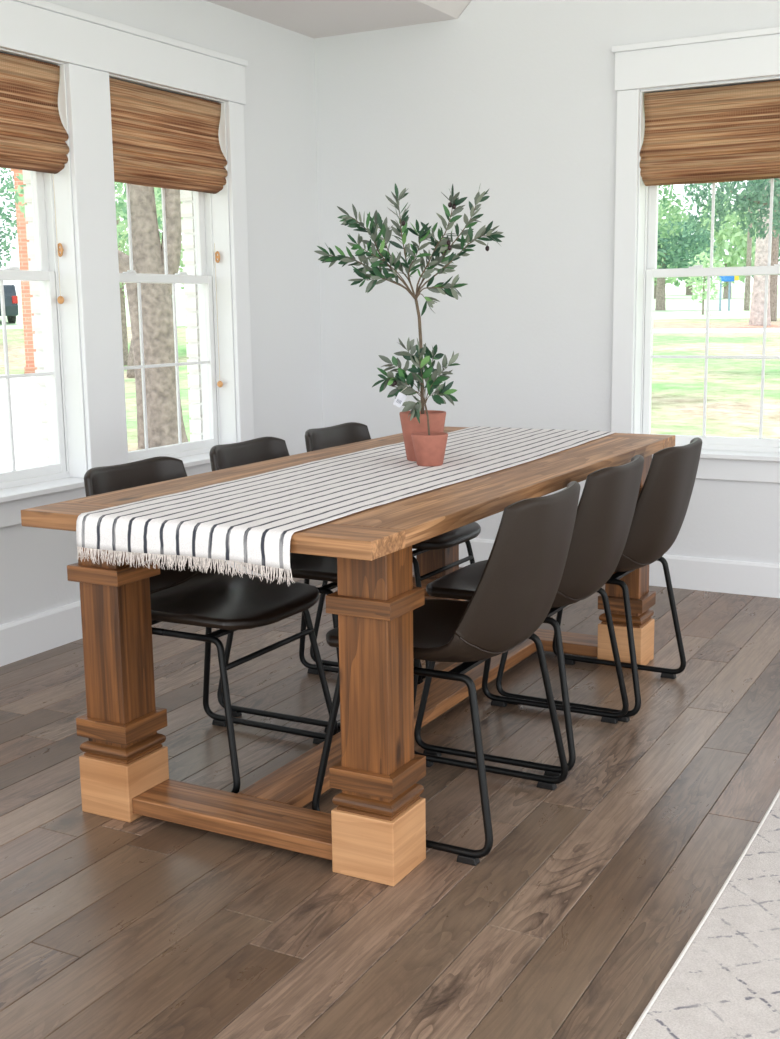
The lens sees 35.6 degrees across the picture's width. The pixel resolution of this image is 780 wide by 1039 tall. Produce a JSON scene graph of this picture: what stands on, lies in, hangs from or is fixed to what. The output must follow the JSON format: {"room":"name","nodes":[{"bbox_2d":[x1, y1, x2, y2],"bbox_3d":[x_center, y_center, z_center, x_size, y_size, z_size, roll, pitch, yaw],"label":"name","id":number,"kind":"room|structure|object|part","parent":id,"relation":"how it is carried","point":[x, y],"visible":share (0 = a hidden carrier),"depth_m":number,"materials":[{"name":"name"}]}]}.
{"room":"dining room","nodes":[
{"label":"dining room","id":0,"kind":"room"},
{"bbox_2d":[10,169,36,373],"bbox_3d":[-9.331,-6.464,31.538,0.660,5.400,0.660,-4,10,-16],"label":"brick pillar","id":1,"kind":"structure","parent":0,"point":[30,367],"depth_m":31.33,"materials":[{"name":"orange brick"}]},
{"bbox_2d":[0,0,322,624],"bbox_3d":[-2.059,-0.317,3.027,0.252,2.837,7.240,5,11,28],"label":"wall","id":2,"kind":"structure","parent":0,"point":[280,136],"depth_m":5.39,"materials":[{"name":"paint"}]},
{"bbox_2d":[0,48,86,488],"bbox_3d":[-1.384,-0.825,4.119,0.170,1.476,0.739,5,11,28],"label":"window","id":3,"kind":"structure","parent":2,"relation":"in","point":[60,322],"depth_m":4.42,"materials":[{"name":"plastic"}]},
{"bbox_3d":[-1.438,-1.172,4.086,0.030,0.720,0.715,5,11,28],"label":"sash","id":4,"kind":"part","parent":3,"relation":"part of","materials":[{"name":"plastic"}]},
{"bbox_3d":[-1.399,-0.481,4.189,0.030,0.749,0.715,5,11,28],"label":"sash","id":5,"kind":"part","parent":3,"relation":"part of","materials":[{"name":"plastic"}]},
{"bbox_2d":[0,52,68,303],"bbox_3d":[-1.342,-1.134,4.042,0.080,0.825,0.734,5,11,28],"label":"roman shade","id":6,"kind":"object","parent":3,"relation":"attached to","point":[33,135],"visible":1,"depth_m":4.18,"materials":[{"name":"brown wood"}]},
{"bbox_3d":[-1.201,-1.099,4.367,0.005,0.588,0.003,5,11,28],"label":"pull cord","id":7,"kind":"part","parent":6,"relation":"part of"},
{"bbox_2d":[65,63,128,469],"bbox_3d":[-1.074,-0.893,4.483,0.020,1.470,0.208,5,11,28],"label":"trim","id":8,"kind":"structure","parent":2,"relation":"attached to","point":[88,89],"depth_m":4.46,"materials":[{"name":"paint"}]},
{"bbox_2d":[0,452,209,502],"bbox_3d":[-1.107,-0.163,4.631,0.185,0.020,1.955,5,11,28],"label":"trim","id":9,"kind":"structure","parent":2,"relation":"attached to","point":[69,483],"depth_m":4.34,"materials":[{"name":"paint"}]},
{"bbox_2d":[0,463,211,527],"bbox_3d":[-1.064,-0.104,4.619,0.020,0.092,1.897,5,11,28],"label":"trim","id":10,"kind":"structure","parent":2,"relation":"attached to","point":[10,512],"depth_m":4.28,"materials":[{"name":"paint"}]},
{"bbox_2d":[0,0,247,104],"bbox_3d":[-1.079,-1.706,4.338,0.036,0.180,1.937,5,11,28],"label":"trim","id":11,"kind":"structure","parent":2,"relation":"attached to","point":[38,28],"depth_m":4.46,"materials":[{"name":"paint"}]},
{"bbox_2d":[0,560,263,666],"bbox_3d":[-1.987,0.646,3.022,0.016,0.140,7.000,5,11,28],"label":"baseboard","id":12,"kind":"structure","parent":2,"relation":"attached to","point":[38,633],"depth_m":4.34,"materials":[{"name":"paint"}]},
{"bbox_2d":[109,74,236,462],"bbox_3d":[-0.931,-0.973,4.937,0.170,1.476,0.739,5,11,28],"label":"window","id":13,"kind":"structure","parent":2,"relation":"in","point":[211,211],"depth_m":5.22,"materials":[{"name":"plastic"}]},
{"bbox_3d":[-0.985,-1.320,4.904,0.030,0.720,0.715,5,11,28],"label":"sash","id":14,"kind":"part","parent":13,"relation":"part of","materials":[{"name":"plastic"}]},
{"bbox_2d":[109,77,227,386],"bbox_3d":[-0.887,-1.105,4.892,0.082,1.186,0.734,5,11,28],"label":"roman shade","id":15,"kind":"object","parent":13,"relation":"attached to","point":[161,138],"visible":0.94,"depth_m":4.80,"materials":[{"name":"brown wood"}]},
{"bbox_3d":[-0.746,-0.891,5.248,0.005,0.588,0.003,5,11,28],"label":"pull cord","id":16,"kind":"part","parent":15,"relation":"part of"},
{"bbox_3d":[-0.946,-0.628,5.008,0.030,0.749,0.715,5,11,28],"label":"sash","id":17,"kind":"part","parent":13,"relation":"part of","materials":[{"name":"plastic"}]},
{"bbox_2d":[226,101,253,442],"bbox_3d":[-0.646,-1.033,5.257,0.020,1.470,0.105,5,11,28],"label":"trim","id":18,"kind":"structure","parent":2,"relation":"attached to","point":[234,112],"depth_m":5.24,"materials":[{"name":"paint"}]},
{"bbox_2d":[205,0,470,37],"bbox_3d":[0.503,-2.705,1.561,7.100,2.303,7.900,5,11,28],"label":"ceiling","id":19,"kind":"structure","parent":0,"point":[311,18],"depth_m":5.18,"materials":[{"name":"paint"}]},
{"bbox_2d":[0,563,779,1038],"bbox_3d":[0.475,0.941,1.714,5.620,0.060,7.000,5,11,28],"label":"floor","id":20,"kind":"structure","parent":0,"point":[588,891],"depth_m":2.65,"materials":[{"name":"brown wood"}]},
{"bbox_2d":[84,456,337,792],"bbox_3d":[-0.486,0.256,3.227,0.543,0.798,0.494,5,11,28],"label":"dining chair","id":21,"kind":"object","parent":20,"relation":"on","point":[226,603],"visible":0.49,"depth_m":3.24,"materials":[{"name":"brown leather"}]},
{"bbox_3d":[-0.657,0.029,3.280,0.161,0.364,0.458,5,11,28],"label":"backrest","id":22,"kind":"part","parent":21,"relation":"part of","materials":[{"name":"brown leather"}]},
{"bbox_3d":[-0.562,0.475,3.061,0.460,0.399,0.059,5,11,28],"label":"leg","id":23,"kind":"part","parent":21,"relation":"part of","materials":[{"name":"black metal"}]},
{"bbox_3d":[-0.439,0.199,3.191,0.435,0.108,0.466,5,11,28],"label":"seat","id":24,"kind":"part","parent":21,"relation":"part of","materials":[{"name":"brown leather"}]},
{"bbox_3d":[-0.357,0.409,3.431,0.460,0.399,0.059,5,11,28],"label":"leg","id":25,"kind":"part","parent":21,"relation":"part of","materials":[{"name":"black metal"}]},
{"bbox_2d":[209,437,421,732],"bbox_3d":[-0.237,0.167,3.721,0.543,0.798,0.494,4,11,28],"label":"dining chair","id":26,"kind":"object","parent":20,"relation":"on","point":[307,567],"visible":0.27,"depth_m":3.67,"materials":[{"name":"brown leather"}]},
{"bbox_3d":[-0.409,-0.060,3.772,0.161,0.364,0.458,4,11,28],"label":"backrest","id":27,"kind":"part","parent":26,"relation":"part of","materials":[{"name":"brown leather"}]},
{"bbox_3d":[-0.311,0.387,3.554,0.460,0.399,0.059,4,11,28],"label":"leg","id":28,"kind":"part","parent":26,"relation":"part of","materials":[{"name":"black metal"}]},
{"bbox_3d":[-0.190,0.110,3.685,0.435,0.108,0.466,4,11,28],"label":"seat","id":29,"kind":"part","parent":26,"relation":"part of","materials":[{"name":"brown leather"}]},
{"bbox_3d":[-0.110,0.320,3.926,0.460,0.399,0.059,4,11,28],"label":"leg","id":30,"kind":"part","parent":26,"relation":"part of","materials":[{"name":"black metal"}]},
{"bbox_2d":[21,426,674,885],"bbox_3d":[0.073,0.220,3.503,0.909,0.760,2.106,5,11,28],"label":"dining table","id":31,"kind":"object","parent":20,"relation":"on","point":[376,831],"visible":0.6,"depth_m":2.83,"materials":[{"name":"brown wood"}]},
{"bbox_3d":[-0.653,0.277,2.916,0.116,0.577,0.116,5,11,28],"label":"leg","id":32,"kind":"part","parent":31,"relation":"part of","materials":[{"name":"brown wood"}]},
{"bbox_3d":[-0.650,0.547,2.963,0.146,0.036,0.146,5,11,28],"label":"bead moulding","id":33,"kind":"part","parent":31,"relation":"part of","materials":[{"name":"brown wood"}]},
{"bbox_2d":[76,426,616,584],"bbox_3d":[0.062,-0.106,3.451,0.597,0.111,2.163,5,11,28],"label":"table runner","id":34,"kind":"object","parent":31,"relation":"on","point":[247,521],"visible":0.86,"depth_m":2.77,"materials":[{"name":"fabric"}]},
{"bbox_2d":[314,183,504,461],"bbox_3d":[0.052,-0.558,3.451,0.538,0.784,0.235,0,10,2],"label":"tree","id":35,"kind":"object","parent":34,"relation":"on","point":[436,418],"visible":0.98,"depth_m":3.41,"materials":[{"name":"green plant"}]},
{"bbox_3d":[0.095,-0.241,3.506,0.135,0.138,0.135,5,11,28],"label":"pot","id":36,"kind":"part","parent":35,"relation":"part of","materials":[{"name":"ceramic"}]},
{"bbox_2d":[372,337,459,466],"bbox_3d":[0.071,-0.326,3.363,0.242,0.355,0.132,-1,10,-1],"label":"plant","id":37,"kind":"object","parent":34,"relation":"on","point":[429,447],"visible":1,"depth_m":3.35,"materials":[{"name":"green plant"}]},
{"bbox_3d":[0.111,-0.196,3.392,0.103,0.088,0.103,5,11,28],"label":"pot","id":38,"kind":"part","parent":37,"relation":"part of","materials":[{"name":"ceramic"}]},
{"bbox_3d":[-0.028,0.327,2.579,0.116,0.577,0.116,5,11,28],"label":"leg","id":39,"kind":"part","parent":31,"relation":"part of","materials":[{"name":"brown wood"}]},
{"bbox_3d":[-0.024,0.597,2.626,0.146,0.036,0.146,5,11,28],"label":"bead moulding","id":40,"kind":"part","parent":31,"relation":"part of","materials":[{"name":"brown wood"}]},
{"bbox_3d":[0.172,0.007,4.409,0.116,0.577,0.116,5,11,28],"label":"leg","id":41,"kind":"part","parent":31,"relation":"part of","materials":[{"name":"brown wood"}]},
{"bbox_3d":[0.176,0.277,4.456,0.146,0.036,0.146,5,11,28],"label":"bead moulding","id":42,"kind":"part","parent":31,"relation":"part of","materials":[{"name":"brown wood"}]},
{"bbox_3d":[0.801,0.327,4.119,0.146,0.036,0.146,5,11,28],"label":"bead moulding","id":43,"kind":"part","parent":31,"relation":"part of","materials":[{"name":"brown wood"}]},
{"bbox_3d":[0.798,0.057,4.072,0.116,0.577,0.116,5,11,28],"label":"leg","id":44,"kind":"part","parent":31,"relation":"part of","materials":[{"name":"brown wood"}]},
{"bbox_2d":[305,422,480,683],"bbox_3d":[0.014,0.085,4.175,0.543,0.798,0.494,5,11,29],"label":"dining chair","id":45,"kind":"object","parent":20,"relation":"on","point":[350,432],"visible":0.2,"depth_m":4.11,"materials":[{"name":"brown leather"}]},
{"bbox_3d":[-0.155,-0.143,4.230,0.161,0.364,0.458,5,11,29],"label":"backrest","id":46,"kind":"part","parent":45,"relation":"part of","materials":[{"name":"brown leather"}]},
{"bbox_3d":[-0.064,0.304,4.010,0.460,0.399,0.059,5,11,29],"label":"leg","id":47,"kind":"part","parent":45,"relation":"part of","materials":[{"name":"black metal"}]},
{"bbox_3d":[0.061,0.028,4.138,0.435,0.108,0.466,5,11,29],"label":"seat","id":48,"kind":"part","parent":45,"relation":"part of","materials":[{"name":"brown leather"}]},
{"bbox_3d":[0.145,0.238,4.378,0.460,0.399,0.059,5,11,29],"label":"leg","id":49,"kind":"part","parent":45,"relation":"part of","materials":[{"name":"black metal"}]},
{"bbox_2d":[312,481,579,865],"bbox_3d":[0.150,0.310,2.867,0.543,0.798,0.494,5,11,28],"label":"dining chair","id":50,"kind":"object","parent":20,"relation":"on","point":[516,590],"visible":0.83,"depth_m":2.65,"materials":[{"name":"brown leather"}]},
{"bbox_3d":[0.026,0.525,2.727,0.460,0.399,0.059,5,11,28],"label":"leg","id":51,"kind":"part","parent":50,"relation":"part of","materials":[{"name":"black metal"}]},
{"bbox_3d":[0.102,0.245,2.882,0.435,0.108,0.466,5,11,28],"label":"seat","id":52,"kind":"part","parent":50,"relation":"part of","materials":[{"name":"brown leather"}]},
{"bbox_3d":[0.231,0.459,3.097,0.460,0.399,0.059,5,11,28],"label":"leg","id":53,"kind":"part","parent":50,"relation":"part of","materials":[{"name":"black metal"}]},
{"bbox_3d":[0.315,0.109,2.740,0.161,0.364,0.458,5,11,28],"label":"backrest","id":54,"kind":"part","parent":50,"relation":"part of","materials":[{"name":"brown leather"}]},
{"bbox_2d":[414,455,643,776],"bbox_3d":[0.397,0.224,3.343,0.543,0.798,0.494,4,11,27],"label":"dining chair","id":55,"kind":"object","parent":20,"relation":"on","point":[608,500],"visible":0.68,"depth_m":3.14,"materials":[{"name":"brown leather"}]},
{"bbox_3d":[0.276,0.440,3.201,0.460,0.399,0.059,4,11,27],"label":"leg","id":56,"kind":"part","parent":55,"relation":"part of","materials":[{"name":"black metal"}]},
{"bbox_3d":[0.348,0.160,3.357,0.435,0.108,0.466,4,11,27],"label":"seat","id":57,"kind":"part","parent":55,"relation":"part of","materials":[{"name":"brown leather"}]},
{"bbox_3d":[0.475,0.373,3.574,0.460,0.399,0.059,4,11,27],"label":"leg","id":58,"kind":"part","parent":55,"relation":"part of","materials":[{"name":"black metal"}]},
{"bbox_3d":[0.564,0.023,3.218,0.161,0.364,0.458,4,11,27],"label":"backrest","id":59,"kind":"part","parent":55,"relation":"part of","materials":[{"name":"brown leather"}]},
{"bbox_2d":[496,437,701,721],"bbox_3d":[0.660,0.148,3.764,0.543,0.798,0.494,5,11,29],"label":"dining chair","id":60,"kind":"object","parent":20,"relation":"on","point":[662,504],"visible":0.63,"depth_m":3.53,"materials":[{"name":"brown leather"}]},
{"bbox_3d":[0.534,0.363,3.626,0.460,0.399,0.059,5,11,29],"label":"leg","id":61,"kind":"part","parent":60,"relation":"part of","materials":[{"name":"black metal"}]},
{"bbox_3d":[0.744,0.296,3.993,0.460,0.399,0.059,5,11,29],"label":"leg","id":62,"kind":"part","parent":60,"relation":"part of","materials":[{"name":"black metal"}]},
{"bbox_3d":[0.612,0.083,3.780,0.435,0.108,0.466,5,11,29],"label":"seat","id":63,"kind":"part","parent":60,"relation":"part of","materials":[{"name":"brown leather"}]},
{"bbox_3d":[0.824,-0.053,3.635,0.161,0.364,0.458,5,11,29],"label":"backrest","id":64,"kind":"part","parent":60,"relation":"part of","materials":[{"name":"brown leather"}]},
{"bbox_2d":[626,789,779,1038],"bbox_3d":[1.184,0.953,1.382,2.020,0.011,3.700,5,11,28],"label":"area rug","id":65,"kind":"object","parent":20,"relation":"on","point":[724,983],"visible":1,"depth_m":2.21,"materials":[{"name":"white fabric"}]},
{"bbox_2d":[314,0,779,563],"bbox_3d":[2.071,-1.732,4.543,5.870,5.000,0.250,5,11,28],"label":"wall","id":66,"kind":"structure","parent":0,"point":[517,99],"depth_m":5.34,"materials":[{"name":"paint"}]},
{"bbox_2d":[412,538,779,597],"bbox_3d":[2.098,0.294,4.740,5.484,0.140,0.016,5,11,28],"label":"baseboard","id":67,"kind":"structure","parent":66,"relation":"attached to","point":[686,572],"depth_m":5.13,"materials":[{"name":"paint"}]},
{"bbox_2d":[611,89,639,433],"bbox_3d":[0.988,-1.033,5.112,0.092,1.476,0.020,5,11,28],"label":"trim","id":68,"kind":"structure","parent":66,"relation":"attached to","point":[628,101],"depth_m":5.09,"materials":[{"name":"paint"}]},
{"bbox_2d":[612,27,779,91],"bbox_3d":[1.361,-1.814,4.755,1.016,0.174,0.036,5,11,28],"label":"trim","id":69,"kind":"structure","parent":66,"relation":"attached to","point":[755,53],"depth_m":4.82,"materials":[{"name":"paint"}]},
{"bbox_2d":[633,77,779,452],"bbox_3d":[1.421,-1.013,4.986,0.790,1.476,0.170,5,11,28],"label":"window","id":70,"kind":"structure","parent":66,"relation":"in","point":[648,196],"depth_m":5.13,"materials":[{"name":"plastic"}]},
{"bbox_3d":[1.443,-1.365,4.975,0.766,0.720,0.030,5,11,28],"label":"sash","id":71,"kind":"part","parent":70,"relation":"part of","materials":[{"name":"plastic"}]},
{"bbox_2d":[640,80,779,185],"bbox_3d":[1.388,-1.542,4.847,0.780,0.369,0.078,5,11,28],"label":"roman shade","id":72,"kind":"object","parent":70,"relation":"attached to","point":[724,133],"visible":1,"depth_m":4.88,"materials":[{"name":"brown wicker"}]},
{"bbox_3d":[1.436,-0.670,5.065,0.766,0.749,0.030,5,11,28],"label":"sash","id":73,"kind":"part","parent":70,"relation":"part of","materials":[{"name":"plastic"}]},
{"bbox_2d":[652,456,779,482],"bbox_3d":[1.386,-0.210,5.040,0.975,0.092,0.020,5,11,28],"label":"trim","id":74,"kind":"structure","parent":66,"relation":"attached to","point":[708,468],"depth_m":5.00,"materials":[{"name":"paint"}]},
{"bbox_2d":[652,449,779,461],"bbox_3d":[1.408,-0.273,5.072,1.030,0.020,0.185,5,11,28],"label":"trim","id":75,"kind":"structure","parent":66,"relation":"attached to","point":[714,454],"depth_m":4.99,"materials":[{"name":"paint"}]},
{"label":"outside","id":76,"kind":"structure","parent":0,"visible":0},
{"bbox_2d":[653,322,779,328],"bbox_3d":[12.609,-6.286,39.622,15.420,0.215,4.908,2,10,17],"label":"dirt strip","id":77,"kind":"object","parent":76,"point":[742,324],"visible":0.35,"depth_m":40.12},
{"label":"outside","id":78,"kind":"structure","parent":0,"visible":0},
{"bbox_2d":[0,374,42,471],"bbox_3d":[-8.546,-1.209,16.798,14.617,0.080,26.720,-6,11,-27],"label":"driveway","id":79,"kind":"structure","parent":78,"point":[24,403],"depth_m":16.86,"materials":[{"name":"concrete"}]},
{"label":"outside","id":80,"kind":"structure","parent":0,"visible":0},
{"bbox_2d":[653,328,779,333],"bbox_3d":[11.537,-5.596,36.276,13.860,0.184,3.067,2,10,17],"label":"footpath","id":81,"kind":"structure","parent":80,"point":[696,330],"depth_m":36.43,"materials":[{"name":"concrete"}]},
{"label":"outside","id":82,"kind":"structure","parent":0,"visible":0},
{"bbox_2d":[0,285,779,451],"bbox_3d":[-0.008,-0.582,-0.101,340.000,4.275,339.793,5,11,28],"label":"ground","id":83,"kind":"structure","parent":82,"point":[733,385],"depth_m":22.72,"materials":[{"name":"green plant"}]},
{"bbox_2d":[0,168,16,267],"bbox_3d":[-14.421,-9.434,40.587,4.625,7.223,4.578,5,11,28],"label":"tree","id":84,"kind":"object","parent":83,"relation":"on","point":[9,185],"visible":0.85,"depth_m":40.76,"materials":[{"name":"green plant"}]},
{"bbox_2d":[0,284,17,322],"bbox_3d":[-16.933,-8.923,50.494,1.840,1.659,4.254,-7,12,-32],"label":"parked car","id":85,"kind":"object","parent":83,"relation":"on","point":[11,299],"visible":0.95,"depth_m":49.13,"materials":[{"name":"paint"}]},
{"bbox_2d":[12,296,17,302],"bbox_3d":[-15.158,-8.886,49.143,0.220,0.300,0.080,-7,12,-32],"label":"tail light","id":86,"kind":"object","parent":85,"relation":"attached to","point":[14,298],"depth_m":49.11,"materials":[{"name":"red plastic"}]},
{"bbox_2d":[6,170,188,448],"bbox_3d":[-3.194,-3.489,13.556,4.359,5.661,3.586,5,11,28],"label":"oak tree","id":87,"kind":"object","parent":83,"relation":"on","point":[147,248],"visible":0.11,"depth_m":13.67,"materials":[{"name":"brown plant"}]},
{"bbox_3d":[-3.211,-4.745,13.338,4.359,3.110,3.586,5,11,28],"label":"crown","id":88,"kind":"part","parent":87,"relation":"part of","materials":[{"name":"green plant"}]},
{"bbox_2d":[114,182,162,377],"bbox_3d":[-6.110,-5.954,28.720,2.529,5.205,2.455,5,11,28],"label":"leaning tree","id":89,"kind":"object","parent":83,"relation":"on","point":[121,204],"visible":0.16,"depth_m":28.82,"materials":[{"name":"green plant"}]},
{"bbox_3d":[-6.130,-7.464,28.459,2.529,2.141,2.455,5,11,28],"label":"crown","id":90,"kind":"part","parent":89,"relation":"part of","materials":[{"name":"green plant"}]},
{"bbox_2d":[115,182,182,364],"bbox_3d":[-7.746,-7.792,34.320,3.967,6.995,4.050,5,11,28],"label":"tree","id":91,"kind":"object","parent":83,"relation":"on","point":[121,244],"visible":0.04,"depth_m":34.50,"materials":[{"name":"green plant"}]},
{"bbox_3d":[-7.759,-8.770,34.150,3.967,5.010,4.050,5,11,28],"label":"crown","id":92,"kind":"part","parent":91,"relation":"part of","materials":[{"name":"green plant"}]},
{"bbox_2d":[156,201,184,289],"bbox_3d":[-5.774,-8.360,38.756,4.479,6.026,4.510,5,11,28],"label":"tree","id":93,"kind":"object","parent":83,"relation":"on","point":[181,257],"visible":0.02,"depth_m":38.51,"materials":[{"name":"green plant"}]},
{"bbox_2d":[654,200,689,298],"bbox_3d":[19.050,-19.536,87.942,5.442,7.209,4.528,5,11,28],"label":"tree","id":94,"kind":"object","parent":83,"relation":"on","point":[671,280],"visible":0.07,"depth_m":87.48,"materials":[{"name":"green plant"}]},
{"bbox_2d":[655,185,691,278],"bbox_3d":[3.446,-4.079,18.319,3.001,4.510,1.937,5,11,28],"label":"tree","id":95,"kind":"object","parent":83,"relation":"on","point":[667,203],"visible":0.05,"depth_m":17.83,"materials":[{"name":"green plant"}]},
{"bbox_2d":[655,220,716,310],"bbox_3d":[13.605,-12.480,59.272,4.652,4.704,3.338,5,11,28],"label":"shade tree","id":96,"kind":"object","parent":83,"relation":"on","point":[685,240],"visible":0.43,"depth_m":58.34,"materials":[{"name":"green plant"}]},
{"bbox_3d":[13.594,-13.343,59.123,4.652,2.953,3.338,5,11,28],"label":"crown","id":97,"kind":"part","parent":96,"relation":"part of","materials":[{"name":"green plant"}]},
{"bbox_2d":[668,214,724,294],"bbox_3d":[24.464,-21.536,98.887,5.728,6.684,4.897,5,11,28],"label":"tree","id":98,"kind":"object","parent":83,"relation":"on","point":[676,283],"visible":0.06,"depth_m":99.05,"materials":[{"name":"green plant"}]},
{"bbox_2d":[684,251,722,314],"bbox_3d":[13.475,-10.138,52.329,1.579,2.802,1.489,-2,10,-5],"label":"young tree","id":99,"kind":"object","parent":83,"relation":"on","point":[698,286],"visible":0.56,"depth_m":52.24,"materials":[{"name":"green plant"}]},
{"bbox_2d":[694,188,756,298],"bbox_3d":[23.061,-18.849,82.919,4.812,7.659,3.796,5,11,28],"label":"tree","id":100,"kind":"object","parent":83,"relation":"on","point":[729,232],"visible":0.46,"depth_m":82.08,"materials":[{"name":"green plant"}]},
{"bbox_2d":[719,276,738,310],"bbox_3d":[15.837,-10.557,56.903,0.880,1.760,0.100,2,10,15],"label":"sign","id":101,"kind":"object","parent":83,"relation":"on","point":[729,279],"visible":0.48,"depth_m":56.83,"materials":[{"name":"blue metal"}]},
{"bbox_3d":[15.492,-10.416,57.023,0.100,1.450,0.100,2,10,15],"label":"post","id":102,"kind":"part","parent":101,"relation":"part of","materials":[{"name":"metal"}]},
{"bbox_3d":[15.732,-11.255,56.808,0.680,0.270,0.080,2,10,15],"label":"panel","id":103,"kind":"part","parent":101,"relation":"part of","materials":[{"name":"blue metal"}]},
{"bbox_3d":[15.878,-10.403,56.919,0.100,1.450,0.100,2,10,15],"label":"post","id":104,"kind":"part","parent":101,"relation":"part of","materials":[{"name":"metal"}]},
{"bbox_2d":[683,178,779,238],"bbox_3d":[7.068,-4.906,22.237,3.486,4.477,1.612,5,11,28],"label":"tree","id":105,"kind":"object","parent":83,"relation":"on","point":[749,200],"visible":0.73,"depth_m":22.31,"materials":[{"name":"green plant"}]},
{"bbox_2d":[721,179,772,325],"bbox_3d":[11.726,-10.654,39.151,5.106,9.002,3.937,5,11,28],"label":"pine tree","id":106,"kind":"object","parent":83,"relation":"on","point":[756,317],"visible":0.03,"depth_m":39.31,"materials":[{"name":"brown plant"}]},
{"bbox_2d":[744,184,751,310],"bbox_3d":[16.560,-13.630,56.179,3.100,8.046,3.205,5,11,28],"label":"slender tree","id":107,"kind":"object","parent":83,"relation":"on","point":[749,241],"visible":0.09,"depth_m":56.45,"materials":[{"name":"green plant"}]},
{"bbox_2d":[727,184,779,277],"bbox_3d":[31.495,-23.946,102.853,6.208,9.603,5.163,5,11,28],"label":"tree","id":108,"kind":"object","parent":83,"relation":"on","point":[756,184],"visible":0.02,"depth_m":103.03,"materials":[{"name":"green plant"}]},
{"bbox_2d":[770,178,779,320],"bbox_3d":[13.709,-11.412,43.545,4.038,8.700,3.880,5,11,28],"label":"pine tree","id":109,"kind":"object","parent":83,"relation":"on","point":[775,242],"visible":0.07,"depth_m":43.88,"materials":[{"name":"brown plant"}]}
]}

